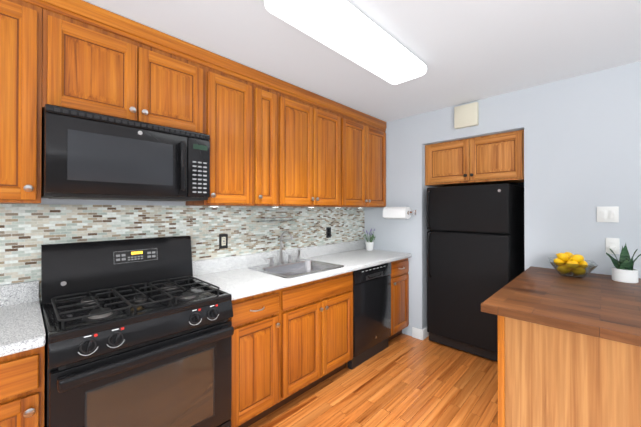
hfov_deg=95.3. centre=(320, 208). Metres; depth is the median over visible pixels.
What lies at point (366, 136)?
upper cabinet
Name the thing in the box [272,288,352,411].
base cabinet
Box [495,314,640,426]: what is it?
kitchen island
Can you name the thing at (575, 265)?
lemon bowl
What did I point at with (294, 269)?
sink basin
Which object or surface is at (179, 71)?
upper cabinet
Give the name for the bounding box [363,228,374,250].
plant
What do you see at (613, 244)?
electrical outlet plate
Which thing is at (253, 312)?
base cabinet
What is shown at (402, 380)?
floor
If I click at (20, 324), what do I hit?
countertop
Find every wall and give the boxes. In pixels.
[3,198,359,307]
[364,61,640,335]
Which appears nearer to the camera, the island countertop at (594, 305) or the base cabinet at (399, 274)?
the island countertop at (594, 305)
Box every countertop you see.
[0,300,45,351]
[193,268,279,295]
[324,248,407,267]
[481,266,640,345]
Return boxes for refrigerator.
[427,183,524,361]
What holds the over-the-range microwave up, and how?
attached to the upper cabinet at (99, 62)
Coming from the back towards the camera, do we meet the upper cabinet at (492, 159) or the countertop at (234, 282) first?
the upper cabinet at (492, 159)
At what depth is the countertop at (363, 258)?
3.03 m
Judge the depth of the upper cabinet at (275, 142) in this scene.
2.29 m
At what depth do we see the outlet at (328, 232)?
3.19 m
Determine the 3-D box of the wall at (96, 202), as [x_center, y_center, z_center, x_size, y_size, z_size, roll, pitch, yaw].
[-2.104,0.184,1.034,0.100,2.440,7.500,0,0,44]
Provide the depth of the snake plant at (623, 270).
1.93 m
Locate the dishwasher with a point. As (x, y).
(371, 309)
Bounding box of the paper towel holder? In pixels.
[383,207,415,218]
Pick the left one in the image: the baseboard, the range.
the range
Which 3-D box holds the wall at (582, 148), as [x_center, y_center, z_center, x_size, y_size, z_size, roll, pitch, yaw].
[3.172,0.188,1.788,6.600,2.440,0.950,0,0,44]
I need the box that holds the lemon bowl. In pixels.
[548,252,597,277]
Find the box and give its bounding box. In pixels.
[454,102,478,128]
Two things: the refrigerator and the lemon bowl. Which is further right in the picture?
the lemon bowl
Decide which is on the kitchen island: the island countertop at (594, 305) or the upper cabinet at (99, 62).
the island countertop at (594, 305)
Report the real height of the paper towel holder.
0.134 m
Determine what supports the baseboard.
attached to the wall at (582, 148)
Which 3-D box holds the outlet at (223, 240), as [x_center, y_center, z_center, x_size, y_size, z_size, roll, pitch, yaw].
[-0.768,0.260,2.315,0.010,0.116,0.072,0,0,44]
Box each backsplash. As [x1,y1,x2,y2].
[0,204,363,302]
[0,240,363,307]
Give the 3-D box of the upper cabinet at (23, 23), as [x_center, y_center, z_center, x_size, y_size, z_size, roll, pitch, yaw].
[-1.550,-0.510,1.295,0.329,0.970,0.444,0,0,44]
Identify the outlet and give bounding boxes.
[219,234,227,248]
[326,227,330,237]
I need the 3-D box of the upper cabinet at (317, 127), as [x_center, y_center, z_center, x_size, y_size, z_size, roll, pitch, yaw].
[-0.179,-0.503,2.701,0.329,0.970,0.902,0,0,44]
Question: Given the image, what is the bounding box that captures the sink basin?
[248,259,343,278]
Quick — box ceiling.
[83,0,640,121]
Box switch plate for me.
[597,206,618,222]
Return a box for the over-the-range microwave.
[41,104,209,200]
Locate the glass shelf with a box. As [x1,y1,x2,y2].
[256,217,292,222]
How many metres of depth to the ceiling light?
1.61 m
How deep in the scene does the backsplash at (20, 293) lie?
2.31 m
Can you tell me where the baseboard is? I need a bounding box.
[420,327,428,339]
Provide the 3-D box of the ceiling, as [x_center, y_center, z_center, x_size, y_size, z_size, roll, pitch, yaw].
[0.571,-1.096,-0.871,6.600,0.100,8.500,0,0,44]
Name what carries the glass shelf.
attached to the tile backsplash at (27, 231)
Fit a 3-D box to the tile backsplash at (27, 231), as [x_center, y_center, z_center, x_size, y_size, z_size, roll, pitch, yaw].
[-0.792,0.246,2.302,0.006,0.528,3.848,0,0,44]
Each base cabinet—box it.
[0,340,45,426]
[229,284,291,426]
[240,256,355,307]
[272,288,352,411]
[356,256,411,341]
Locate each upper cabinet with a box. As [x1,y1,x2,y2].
[0,0,47,203]
[48,0,151,123]
[152,32,207,133]
[186,52,263,206]
[264,76,287,206]
[288,84,347,207]
[348,108,385,207]
[425,130,523,186]
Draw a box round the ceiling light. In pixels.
[264,0,426,84]
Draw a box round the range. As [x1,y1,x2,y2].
[41,235,233,426]
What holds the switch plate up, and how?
attached to the wall at (582, 148)
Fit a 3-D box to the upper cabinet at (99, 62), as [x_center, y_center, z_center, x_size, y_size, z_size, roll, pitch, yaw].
[-1.242,-0.732,1.612,0.329,0.524,0.436,0,0,44]
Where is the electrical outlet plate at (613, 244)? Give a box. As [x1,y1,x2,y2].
[606,238,619,253]
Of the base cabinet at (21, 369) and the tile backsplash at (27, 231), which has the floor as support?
the base cabinet at (21, 369)
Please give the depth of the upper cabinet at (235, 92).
2.04 m
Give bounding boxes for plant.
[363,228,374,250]
[606,244,640,282]
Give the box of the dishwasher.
[348,262,390,369]
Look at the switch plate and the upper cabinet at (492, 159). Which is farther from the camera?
the upper cabinet at (492, 159)
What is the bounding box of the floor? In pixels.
[249,333,497,426]
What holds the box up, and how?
attached to the wall at (582, 148)
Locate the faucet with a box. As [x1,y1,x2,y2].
[266,231,300,264]

